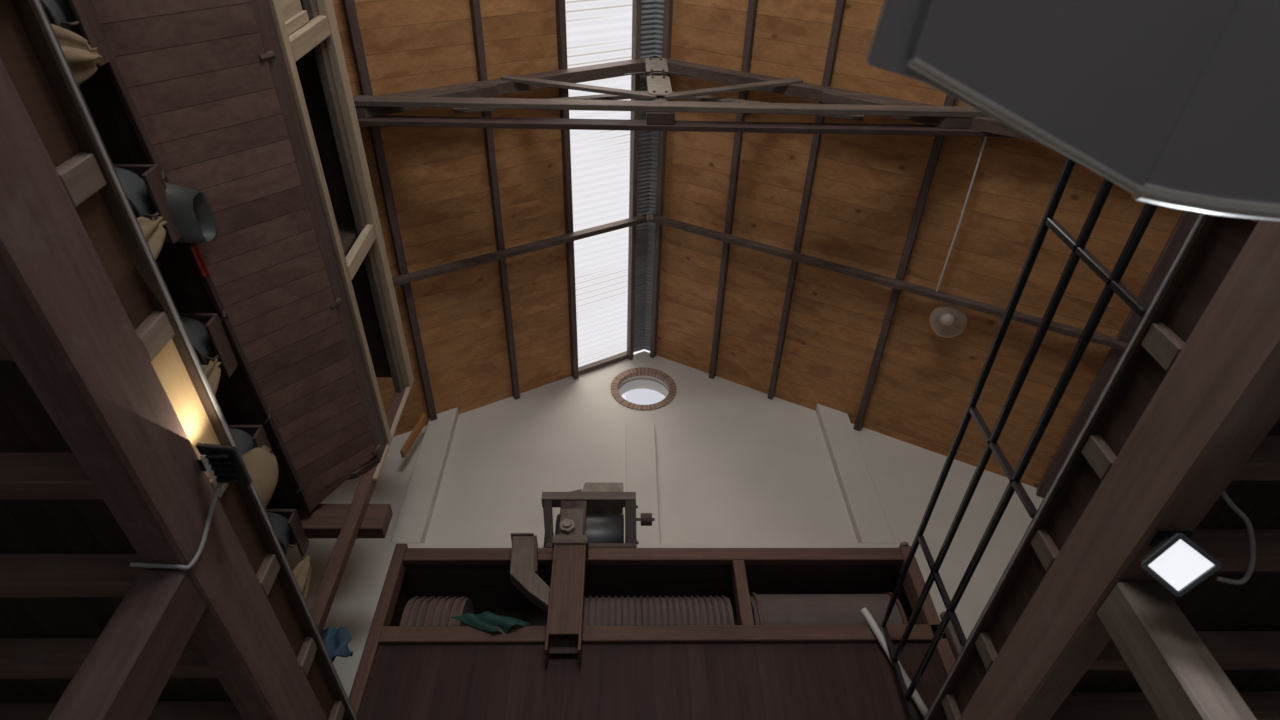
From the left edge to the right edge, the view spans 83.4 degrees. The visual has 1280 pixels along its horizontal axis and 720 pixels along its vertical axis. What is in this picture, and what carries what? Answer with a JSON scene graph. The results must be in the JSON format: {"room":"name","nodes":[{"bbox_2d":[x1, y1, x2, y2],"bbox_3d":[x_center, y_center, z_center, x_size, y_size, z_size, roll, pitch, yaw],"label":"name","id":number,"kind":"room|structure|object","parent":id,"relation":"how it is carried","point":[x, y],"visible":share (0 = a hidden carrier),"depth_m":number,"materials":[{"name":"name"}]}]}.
{"room":"farm building","nodes":[
{"label":"farm building","id":0,"kind":"room"},
{"bbox_2d":[0,0,353,719],"bbox_3d":[-3.167,-0.688,2.002,3.180,0.025,9.500,0,-52,-2],"label":"floor","id":1,"kind":"structure","parent":0,"point":[27,526],"depth_m":3.06,"materials":[{"name":"brown wood"}]},
{"bbox_2d":[33,0,357,719],"bbox_3d":[-1.578,-1.055,1.771,0.036,0.019,8.560,0,-52,-2],"label":"trim","id":2,"kind":"structure","parent":1,"relation":"attached to","point":[37,3],"depth_m":2.38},
{"bbox_2d":[78,0,413,634],"bbox_3d":[-2.592,-1.147,3.477,1.670,2.850,5.840,0,-52,-2],"label":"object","id":3,"kind":"object","parent":1,"relation":"on","point":[248,105],"visible":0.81,"depth_m":4.20,"materials":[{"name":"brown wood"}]},
{"bbox_2d":[40,0,114,66],"bbox_3d":[-2.530,-1.396,2.930,0.537,0.205,0.363,0,-52,-2],"label":"spout","id":4,"kind":"object","parent":3,"relation":"attached to","point":[80,17],"visible":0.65,"depth_m":2.95,"materials":[{"name":"brown wood"}]},
{"bbox_2d":[51,24,102,85],"bbox_3d":[-2.399,-1.165,2.678,0.470,0.544,0.355,28,-58,-21],"label":"sack","id":5,"kind":"object","parent":4,"relation":"hanging from","point":[82,59],"visible":0.3,"depth_m":2.84,"materials":[{"name":"fabric"}]},
{"bbox_2d":[113,164,180,243],"bbox_3d":[-2.551,-0.730,3.442,0.537,0.205,0.363,0,-52,-2],"label":"spout","id":6,"kind":"object","parent":3,"relation":"attached to","point":[144,186],"visible":0.42,"depth_m":3.40,"materials":[{"name":"brown wood"}]},
{"bbox_2d":[137,217,166,260],"bbox_3d":[-2.397,-0.411,3.266,0.253,0.586,0.351,32,-60,-23],"label":"sack","id":7,"kind":"object","parent":6,"relation":"hanging from","point":[153,230],"visible":0.16,"depth_m":3.35,"materials":[{"name":"fabric"}]},
{"bbox_2d":[130,182,217,242],"bbox_3d":[-2.343,-0.756,3.569,0.280,0.230,0.400,0,-52,-2],"label":"chute","id":8,"kind":"object","parent":3,"relation":"attached to","point":[191,211],"visible":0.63,"depth_m":3.59,"materials":[{"name":"grey metal"}]},
{"bbox_2d":[190,244,209,276],"bbox_3d":[-2.297,-0.517,3.752,0.027,0.037,0.181,-2,-52,0],"label":"clip","id":9,"kind":"object","parent":3,"relation":"attached to","point":[192,248],"visible":1,"depth_m":3.75,"materials":[{"name":"plastic"}]},
{"bbox_2d":[179,313,237,377],"bbox_3d":[-2.571,-0.056,3.959,0.537,0.205,0.363,0,-52,-2],"label":"spout","id":10,"kind":"object","parent":3,"relation":"attached to","point":[205,331],"visible":0.44,"depth_m":3.93,"materials":[{"name":"brown wood"}]},
{"bbox_2d":[201,359,220,394],"bbox_3d":[-2.404,0.278,3.788,0.236,0.537,0.396,20,-56,-16],"label":"sack","id":11,"kind":"object","parent":10,"relation":"hanging from","point":[212,371],"visible":0.11,"depth_m":3.85,"materials":[{"name":"fabric"}]},
{"bbox_2d":[228,425,273,455],"bbox_3d":[-2.591,0.602,4.465,0.537,0.205,0.363,0,-52,-2],"label":"spout","id":12,"kind":"object","parent":3,"relation":"attached to","point":[247,438],"visible":0.1,"depth_m":4.42,"materials":[{"name":"brown wood"}]},
{"bbox_2d":[242,445,277,508],"bbox_3d":[-2.374,0.813,4.262,0.363,0.644,0.446,0,-52,-2],"label":"sack","id":13,"kind":"object","parent":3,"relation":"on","point":[262,465],"visible":0.32,"depth_m":4.26,"materials":[{"name":"fabric"}]},
{"bbox_2d":[265,509,308,555],"bbox_3d":[-2.610,1.220,4.940,0.537,0.205,0.363,0,-52,-2],"label":"spout","id":14,"kind":"object","parent":3,"relation":"attached to","point":[288,528],"visible":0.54,"depth_m":4.90,"materials":[{"name":"brown wood"}]},
{"bbox_2d":[292,555,310,601],"bbox_3d":[-2.334,1.635,4.746,0.217,0.630,0.330,25,-57,-19],"label":"sack","id":15,"kind":"object","parent":14,"relation":"hanging from","point":[302,570],"visible":0.27,"depth_m":4.81,"materials":[{"name":"fabric"}]},
{"bbox_3d":[-1.955,1.844,4.517,0.291,0.038,0.028,0,-52,-2],"label":"peg","id":16,"kind":"object","parent":3,"relation":"attached to","visible":0},
{"bbox_2d":[321,626,351,662],"bbox_3d":[-1.915,1.799,4.488,0.254,0.298,0.101,-20,-55,14],"label":"cloth","id":17,"kind":"object","parent":16,"relation":"hanging from","point":[336,641],"visible":0.73,"depth_m":4.52,"materials":[{"name":"blue fabric"}]},
{"bbox_2d":[332,0,571,436],"bbox_3d":[-2.833,-2.924,4.762,4.380,2.557,9.700,0,-52,-2],"label":"ceiling","id":18,"kind":"structure","parent":0,"point":[439,176],"depth_m":6.82,"materials":[{"name":"brown wood"}]},
{"bbox_2d":[565,0,655,352],"bbox_3d":[-0.271,-3.752,6.102,0.910,0.514,9.495,0,-52,-2],"label":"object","id":19,"kind":"structure","parent":18,"relation":"in","point":[582,0],"depth_m":7.80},
{"bbox_2d":[308,351,1043,542],"bbox_3d":[0.158,2.723,5.724,10.500,8.950,0.280,0,-52,-2],"label":"wall","id":20,"kind":"structure","parent":0,"point":[735,463],"depth_m":7.53,"materials":[{"name":"beige paint"}]},
{"bbox_2d":[400,413,427,457],"bbox_3d":[-2.346,0.778,7.467,0.143,0.585,0.100,0,-52,-2],"label":"wooden plank","id":21,"kind":"object","parent":20,"relation":"hanging from","point":[422,421],"visible":1,"depth_m":7.43,"materials":[{"name":"orange wood"}]},
{"bbox_2d":[390,407,458,542],"bbox_3d":[-2.169,1.146,7.354,0.277,1.884,0.119,0,-52,-2],"label":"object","id":22,"kind":"structure","parent":20,"relation":"attached to","point":[413,521],"depth_m":7.19,"materials":[{"name":"beige paint"}]},
{"bbox_2d":[578,351,627,374],"bbox_3d":[-0.463,0.037,8.908,0.685,0.436,0.060,0,-52,-2],"label":"trim","id":23,"kind":"structure","parent":20,"relation":"attached to","point":[621,356],"depth_m":8.88,"materials":[{"name":"brown wood"}]},
{"bbox_2d":[626,424,659,542],"bbox_3d":[0.015,1.246,7.361,0.320,1.689,0.059,0,-52,-2],"label":"trim","id":24,"kind":"structure","parent":20,"relation":"attached to","point":[641,470],"depth_m":7.39,"materials":[{"name":"beige paint"}]},
{"bbox_2d":[618,379,668,392],"bbox_3d":[0.039,0.448,8.672,0.668,0.668,0.030,0,-52,-2],"label":"window","id":25,"kind":"structure","parent":20,"relation":"in","point":[635,380],"depth_m":8.88,"materials":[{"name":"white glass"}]},
{"bbox_2d":[611,367,676,410],"bbox_3d":[0.042,0.356,8.601,0.790,0.790,0.062,0,-52,-2],"label":"trim","id":26,"kind":"structure","parent":20,"relation":"attached to","point":[641,371],"depth_m":8.63,"materials":[{"name":"brick"}]},
{"bbox_2d":[286,543,1018,697],"bbox_3d":[0.157,2.393,5.824,10.060,2.150,0.119,0,-52,-2],"label":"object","id":27,"kind":"structure","parent":20,"relation":"attached to","point":[357,596],"depth_m":6.39,"materials":[{"name":"beige wood"}]},
{"bbox_2d":[644,0,663,350],"bbox_3d":[0.250,-3.873,6.280,0.180,0.104,9.495,0,-52,-2],"label":"trim","id":28,"kind":"structure","parent":20,"relation":"attached to","point":[659,3],"depth_m":7.90,"materials":[{"name":"grey metal"}]},
{"bbox_2d":[815,404,894,542],"bbox_3d":[2.212,1.149,7.525,0.310,1.982,0.119,0,-52,-2],"label":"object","id":29,"kind":"structure","parent":20,"relation":"attached to","point":[868,519],"depth_m":7.35,"materials":[{"name":"beige paint"}]},
{"bbox_2d":[656,0,1183,487],"bbox_3d":[2.906,-2.999,5.088,5.130,2.990,9.700,0,-52,-2],"label":"ceiling","id":30,"kind":"structure","parent":0,"point":[865,191],"depth_m":6.90,"materials":[{"name":"brown wood"}]},
{"bbox_2d":[353,56,1035,140],"bbox_3d":[0.135,-2.175,6.021,7.721,2.376,0.188,0,-52,-2],"label":"roof truss","id":31,"kind":"object","parent":30,"relation":"attached to","point":[469,97],"visible":0.83,"depth_m":5.76,"materials":[{"name":"brown wood"}]},
{"bbox_2d":[342,0,436,420],"bbox_3d":[-2.167,-3.082,5.059,0.102,0.109,9.378,0,-52,-2],"label":"rafter","id":32,"kind":"structure","parent":31,"relation":"attached to","point":[349,5],"depth_m":6.32,"materials":[{"name":"brown wood"}]},
{"bbox_2d":[469,0,519,399],"bbox_3d":[-1.331,-3.330,5.513,0.088,0.095,9.498,0,-52,-2],"label":"rafter","id":33,"kind":"structure","parent":31,"relation":"attached to","point":[475,9],"depth_m":6.86,"materials":[{"name":"brown wood"}]},
{"bbox_2d":[555,0,578,378],"bbox_3d":[-0.673,-3.559,5.837,0.088,0.095,9.498,0,-52,-2],"label":"rafter","id":34,"kind":"structure","parent":31,"relation":"attached to","point":[560,4],"depth_m":7.23,"materials":[{"name":"brown wood"}]},
{"bbox_2d":[627,0,641,359],"bbox_3d":[-0.011,-3.789,6.164,0.084,0.093,9.498,0,-52,-2],"label":"rafter","id":35,"kind":"structure","parent":31,"relation":"attached to","point":[636,4],"depth_m":7.61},
{"bbox_2d":[650,0,672,357],"bbox_3d":[0.281,-3.814,6.207,0.084,0.093,9.498,0,-52,-2],"label":"beam","id":36,"kind":"structure","parent":31,"relation":"attached to","point":[668,4],"depth_m":7.76,"materials":[{"name":"grey metal"}]},
{"bbox_2d":[709,0,757,378],"bbox_3d":[0.998,-3.559,5.904,0.088,0.095,9.498,0,-52,-2],"label":"rafter","id":37,"kind":"structure","parent":31,"relation":"attached to","point":[752,4],"depth_m":7.29,"materials":[{"name":"brown wood"}]},
{"bbox_2d":[767,0,845,399],"bbox_3d":[1.665,-3.322,5.622,0.088,0.095,9.498,0,-52,-2],"label":"rafter","id":38,"kind":"structure","parent":31,"relation":"attached to","point":[840,4],"depth_m":6.93,"materials":[{"name":"brown wood"}]},
{"bbox_2d":[853,94,954,430],"bbox_3d":[2.573,-2.996,5.234,0.102,0.109,9.498,0,-52,-2],"label":"rafter","id":39,"kind":"structure","parent":31,"relation":"attached to","point":[949,100],"depth_m":6.78,"materials":[{"name":"brown wood"}]},
{"bbox_2d":[936,137,986,291],"bbox_3d":[2.809,-1.246,6.292,0.025,0.035,1.510,0,-52,-2],"label":"cable","id":40,"kind":"object","parent":31,"relation":"attached to","point":[985,138],"visible":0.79,"depth_m":6.24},
{"bbox_2d":[644,213,1127,350],"bbox_3d":[2.607,-0.677,6.832,5.101,2.999,0.055,0,-52,-2],"label":"roof purlin","id":41,"kind":"object","parent":30,"relation":"attached to","point":[1101,339],"visible":0.66,"depth_m":6.90,"materials":[{"name":"brown wood"}]},
{"bbox_2d":[930,301,966,337],"bbox_3d":[2.935,-0.408,6.840,0.337,0.352,0.389,0,-52,-2],"label":"globe lamp","id":42,"kind":"object","parent":41,"relation":"hanging from","point":[946,318],"visible":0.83,"depth_m":6.80,"materials":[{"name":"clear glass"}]},
{"bbox_2d":[928,213,1279,719],"bbox_3d":[3.575,-0.638,2.205,3.530,0.025,9.500,0,-52,-2],"label":"floor","id":43,"kind":"structure","parent":0,"point":[1211,605],"depth_m":3.47,"materials":[{"name":"brown wood"}]},
{"bbox_2d":[860,608,928,717],"bbox_3d":[1.741,2.076,4.838,0.289,0.906,0.052,0,-52,-2],"label":"pipe","id":44,"kind":"object","parent":43,"relation":"on","point":[921,706],"visible":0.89,"depth_m":4.91,"materials":[{"name":"grey metal"}]},
{"bbox_2d":[940,611,962,659],"bbox_3d":[2.234,2.118,4.868,0.097,0.890,0.100,0,-52,-2],"label":"stanchion","id":45,"kind":"object","parent":43,"relation":"on","point":[954,643],"visible":0.2,"depth_m":5.04,"materials":[{"name":"brown wood"}]},
{"bbox_2d":[924,212,1204,719],"bbox_3d":[1.834,-1.030,1.874,0.036,0.019,8.560,0,-52,-2],"label":"trim","id":46,"kind":"structure","parent":43,"relation":"attached to","point":[1200,215],"depth_m":2.87,"materials":[{"name":"grey metal"}]},
{"bbox_2d":[880,157,1157,719],"bbox_3d":[1.778,-0.054,3.113,0.032,0.759,5.420,0,-52,-2],"label":"loft railing","id":47,"kind":"object","parent":46,"relation":"on","point":[1113,282],"visible":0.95,"depth_m":3.36,"materials":[{"name":"black metal"}]},
{"bbox_3d":[0.364,1.603,-0.841,10.500,0.100,9.900,0,-52,-2],"label":"floor","id":48,"kind":"structure","parent":0,"visible":0},
{"bbox_2d":[47,570,205,719],"bbox_3d":[-1.658,1.800,1.343,0.163,3.199,0.230,0,-52,-2],"label":"diagonal brace","id":49,"kind":"object","parent":48,"relation":"on","point":[124,674],"visible":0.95,"depth_m":2.34,"materials":[{"name":"brown wood"}]},
{"bbox_2d":[1097,581,1256,719],"bbox_3d":[1.904,1.882,1.492,0.176,3.199,0.210,0,-52,-2],"label":"diagonal brace","id":50,"kind":"object","parent":48,"relation":"on","point":[1178,675],"visible":0.86,"depth_m":2.50,"materials":[{"name":"brown wood"}]},
{"bbox_3d":[0.013,2.730,4.707,3.390,0.025,0.940,0,-52,-2],"label":"floor","id":51,"kind":"structure","parent":0,"visible":0},
{"bbox_2d":[348,542,955,719],"bbox_3d":[0.130,2.207,5.282,4.050,1.520,0.794,0,-52,-2],"label":"shelf","id":52,"kind":"object","parent":51,"relation":"on","point":[743,670],"visible":0.7,"depth_m":4.96,"materials":[{"name":"brown wood"}]},
{"bbox_2d":[400,596,473,625],"bbox_3d":[-1.524,2.108,5.406,0.490,0.628,0.628,0,-52,-2],"label":"reel","id":53,"kind":"object","parent":52,"relation":"in","point":[425,610],"visible":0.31,"depth_m":5.27,"materials":[{"name":"fabric"}]},
{"bbox_2d":[451,611,530,633],"bbox_3d":[-1.048,1.837,5.038,0.575,0.175,0.087,0,-52,-2],"label":"cloth","id":54,"kind":"object","parent":52,"relation":"on","point":[485,621],"visible":1,"depth_m":5.05,"materials":[{"name":"teal fabric"}]},
{"bbox_2d":[510,533,549,613],"bbox_3d":[-0.818,1.574,5.308,0.337,0.623,0.150,0,-52,-2],"label":"chute","id":55,"kind":"object","parent":52,"relation":"attached to","point":[524,576],"visible":0.91,"depth_m":5.26,"materials":[{"name":"brown wood"}]},
{"bbox_2d":[544,509,588,662],"bbox_3d":[-0.525,1.587,5.257,0.270,1.220,0.225,0,-52,-2],"label":"elevator leg","id":56,"kind":"object","parent":52,"relation":"attached to","point":[564,628],"visible":1,"depth_m":5.12,"materials":[{"name":"brown wood"}]},
{"bbox_2d":[541,482,654,547],"bbox_3d":[-0.355,1.457,6.050,0.945,0.695,0.515,0,-52,-2],"label":"winch","id":57,"kind":"object","parent":52,"relation":"on","point":[603,504],"visible":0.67,"depth_m":5.95,"materials":[{"name":"brown wood"}]},
{"bbox_2d":[583,595,733,625],"bbox_3d":[0.081,2.120,5.454,1.260,0.628,0.628,0,-52,-2],"label":"reel","id":58,"kind":"object","parent":52,"relation":"in","point":[697,610],"visible":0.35,"depth_m":5.30,"materials":[{"name":"fabric"}]},
{"bbox_2d":[750,592,907,624],"bbox_3d":[1.410,2.121,5.506,1.200,0.648,0.648,0,-52,-2],"label":"reel","id":59,"kind":"object","parent":52,"relation":"in","point":[767,609],"visible":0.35,"depth_m":5.35,"materials":[{"name":"fabric"}]},
{"bbox_3d":[0.393,-5.000,-0.207,10.500,8.950,0.200,0,-52,-2],"label":"wall","id":60,"kind":"structure","parent":0,"visible":0},
{"bbox_2d":[0,58,326,719],"bbox_3d":[-1.647,-0.520,1.762,0.155,0.290,9.400,0,-52,-2],"label":"beam","id":61,"kind":"structure","parent":60,"relation":"attached to","point":[64,323],"depth_m":2.21,"materials":[{"name":"brown wood"}]},
{"bbox_2d":[0,0,79,166],"bbox_3d":[-1.627,-0.722,1.894,0.020,0.161,0.416,0,-52,-2],"label":"board","id":62,"kind":"object","parent":61,"relation":"on","point":[17,54],"visible":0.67,"depth_m":1.92,"materials":[{"name":"brown wood"}]},
{"bbox_2d":[55,152,106,206],"bbox_3d":[-3.167,-0.527,2.006,3.162,0.163,0.100,0,-52,-2],"label":"joist","id":63,"kind":"object","parent":61,"relation":"on","point":[81,176],"visible":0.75,"depth_m":2.04,"materials":[{"name":"brown wood"}]},
{"bbox_2d":[0,311,174,361],"bbox_3d":[-3.180,-0.091,2.341,3.162,0.163,0.100,0,-52,-2],"label":"joist","id":64,"kind":"object","parent":61,"relation":"on","point":[155,331],"visible":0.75,"depth_m":2.37,"materials":[{"name":"brown wood"}]},
{"bbox_2d":[74,190,153,328],"bbox_3d":[-1.640,-0.298,2.220,0.020,0.161,0.446,0,-52,-2],"label":"board","id":65,"kind":"object","parent":61,"relation":"on","point":[93,213],"visible":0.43,"depth_m":2.23,"materials":[{"name":"brown wood"}]},
{"bbox_2d":[0,452,228,498],"bbox_3d":[-3.196,0.440,2.749,3.162,0.163,0.100,0,-52,-2],"label":"joist","id":66,"kind":"object","parent":61,"relation":"on","point":[23,475],"visible":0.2,"depth_m":2.73,"materials":[{"name":"brown wood"}]},
{"bbox_2d":[0,553,280,596],"bbox_3d":[-3.212,0.940,3.132,3.162,0.163,0.100,0,-52,-2],"label":"joist","id":67,"kind":"object","parent":61,"relation":"on","point":[21,575],"visible":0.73,"depth_m":3.11,"materials":[{"name":"brown wood"}]},
{"bbox_2d":[0,637,316,678],"bbox_3d":[-3.228,1.471,3.540,3.162,0.163,0.100,0,-52,-2],"label":"joist","id":68,"kind":"object","parent":61,"relation":"on","point":[20,658],"visible":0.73,"depth_m":3.51,"materials":[{"name":"brown wood"}]},
{"bbox_2d":[0,700,344,719],"bbox_3d":[-3.243,1.970,3.924,3.162,0.163,0.100,0,-52,-2],"label":"joist","id":69,"kind":"object","parent":61,"relation":"on","point":[162,710],"visible":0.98,"depth_m":3.93,"materials":[{"name":"brown wood"}]},
{"bbox_2d":[129,483,222,569],"bbox_3d":[-1.642,0.626,2.620,0.267,0.296,0.129,-22,-55,15],"label":"cable","id":70,"kind":"object","parent":61,"relation":"attached to","point":[217,489],"visible":0.98,"depth_m":2.58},
{"bbox_2d":[151,338,220,476],"bbox_3d":[-1.640,0.186,2.591,0.020,0.161,0.566,0,-52,-2],"label":"board","id":71,"kind":"object","parent":61,"relation":"on","point":[168,365],"visible":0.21,"depth_m":2.56,"materials":[{"name":"brown wood"}]},
{"bbox_2d":[195,443,251,484],"bbox_3d":[-1.523,0.381,2.613,0.157,0.041,0.199,0,-52,-2],"label":"floodlight","id":72,"kind":"object","parent":61,"relation":"attached to","point":[223,463],"visible":1,"depth_m":2.60,"materials":[{"name":"black paint"}]},
{"bbox_2d":[219,483,266,573],"bbox_3d":[-1.671,0.701,2.987,0.020,0.161,0.526,0,-52,-2],"label":"board","id":73,"kind":"object","parent":61,"relation":"on","point":[231,501],"visible":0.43,"depth_m":3.01,"materials":[{"name":"brown wood"}]},
{"bbox_2d":[267,576,305,657],"bbox_3d":[-1.686,1.217,3.382,0.020,0.161,0.566,0,-52,-2],"label":"board","id":74,"kind":"object","parent":61,"relation":"on","point":[277,597],"visible":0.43,"depth_m":3.41,"materials":[{"name":"brown wood"}]},
{"bbox_2d":[307,656,334,719],"bbox_3d":[-1.702,1.732,3.778,0.020,0.161,0.526,0,-52,-2],"label":"board","id":75,"kind":"object","parent":61,"relation":"on","point":[316,679],"visible":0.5,"depth_m":3.81,"materials":[{"name":"brown wood"}]},
{"bbox_2d":[1036,210,1198,497],"bbox_3d":[4.253,-2.389,4.509,0.143,0.150,9.498,0,-52,-2],"label":"beam","id":76,"kind":"structure","parent":60,"relation":"attached to","point":[1183,225],"depth_m":6.25,"materials":[{"name":"brown wood"}]},
{"bbox_2d":[959,220,1279,719],"bbox_3d":[1.903,-0.494,1.868,0.170,0.290,9.400,0,-52,-2],"label":"beam","id":77,"kind":"structure","parent":60,"relation":"attached to","point":[1219,398],"depth_m":2.48,"materials":[{"name":"brown wood"}]},
{"bbox_2d":[953,649,986,714],"bbox_3d":[1.797,1.738,3.868,0.020,0.161,0.516,0,-52,-2],"label":"board","id":78,"kind":"object","parent":77,"relation":"on","point":[975,671],"visible":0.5,"depth_m":3.89,"materials":[{"name":"brown wood"}]},
{"bbox_2d":[987,549,1046,654],"bbox_3d":[1.814,1.167,3.430,0.020,0.161,0.716,0,-52,-2],"label":"board","id":79,"kind":"object","parent":77,"relation":"on","point":[1033,572],"visible":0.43,"depth_m":3.43,"materials":[{"name":"brown wood"}]},
{"bbox_2d":[866,0,1279,220],"bbox_3d":[1.143,-0.775,1.101,1.588,0.567,1.056,0,-52,-2],"label":"hood","id":80,"kind":"object","parent":77,"relation":"hanging from","point":[1174,103],"visible":1,"depth_m":1.08,"materials":[{"name":"black paint"}]},
{"bbox_2d":[1046,458,1102,551],"bbox_3d":[1.831,0.612,3.004,0.020,0.161,0.476,0,-52,-2],"label":"board","id":81,"kind":"object","parent":77,"relation":"on","point":[1086,481],"visible":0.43,"depth_m":3.02,"materials":[{"name":"brown wood"}]},
{"bbox_2d":[942,691,1279,719],"bbox_3d":[3.498,1.996,4.108,3.512,0.163,0.100,0,-52,-2],"label":"joist","id":82,"kind":"object","parent":77,"relation":"on","point":[1265,705],"visible":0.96,"depth_m":4.05,"materials":[{"name":"brown wood"}]},
{"bbox_2d":[975,631,1279,670],"bbox_3d":[3.513,1.505,3.731,3.512,0.163,0.100,0,-52,-2],"label":"joist","id":83,"kind":"object","parent":77,"relation":"on","point":[1232,650],"visible":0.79,"depth_m":3.66,"materials":[{"name":"brown wood"}]},
{"bbox_2d":[1099,350,1167,455],"bbox_3d":[1.845,0.168,2.663,0.020,0.161,0.436,0,-52,-2],"label":"board","id":84,"kind":"object","parent":77,"relation":"on","point":[1147,377],"visible":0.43,"depth_m":2.67,"materials":[{"name":"brown wood"}]},
{"bbox_2d":[1031,529,1279,571],"bbox_3d":[3.532,0.855,3.232,3.512,0.163,0.100,0,-52,-2],"label":"joist","id":85,"kind":"object","parent":77,"relation":"on","point":[1230,547],"visible":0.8,"depth_m":3.16,"materials":[{"name":"brown wood"}]},
{"bbox_2d":[1141,323,1184,370],"bbox_3d":[3.559,-0.033,2.550,3.512,0.163,0.100,0,-52,-2],"label":"joist","id":86,"kind":"object","parent":77,"relation":"on","point":[1160,341],"visible":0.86,"depth_m":2.48,"materials":[{"name":"brown wood"}]},
{"bbox_2d":[1081,435,1279,480],"bbox_3d":[3.546,0.395,2.878,3.512,0.163,0.100,0,-52,-2],"label":"joist","id":87,"kind":"object","parent":77,"relation":"on","point":[1263,464],"visible":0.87,"depth_m":2.79,"materials":[{"name":"brown wood"}]},
{"bbox_2d":[1141,530,1221,596],"bbox_3d":[1.854,0.685,2.473,0.188,0.185,0.178,24,-57,-19],"label":"floodlight","id":88,"kind":"object","parent":77,"relation":"attached to","point":[1176,562],"visible":1,"depth_m":2.44,"materials":[{"name":"white"}]},
{"bbox_2d":[1163,216,1257,342],"bbox_3d":[1.858,-0.268,2.328,0.020,0.161,0.456,0,-52,-2],"label":"board","id":89,"kind":"object","parent":77,"relation":"on","point":[1230,235],"visible":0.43,"depth_m":2.34,"materials":[{"name":"brown wood"}]},
{"bbox_2d":[1215,490,1255,584],"bbox_3d":[2.006,0.586,2.438,0.110,0.250,0.256,0,-52,-2],"label":"cable","id":90,"kind":"object","parent":77,"relation":"attached to","point":[1224,494],"visible":0.84,"depth_m":2.40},
{"bbox_3d":[-4.844,-0.315,1.449,0.200,6.068,9.500,0,-52,-2],"label":"wall","id":91,"kind":"structure","parent":0,"visible":0},
{"bbox_2d":[392,212,654,286],"bbox_3d":[-2.323,-0.733,6.683,5.061,2.976,0.088,0,-52,-2],"label":"rafter","id":92,"kind":"object","parent":91,"relation":"attached to","point":[522,249],"depth_m":7.21,"materials":[{"name":"brown wood"}]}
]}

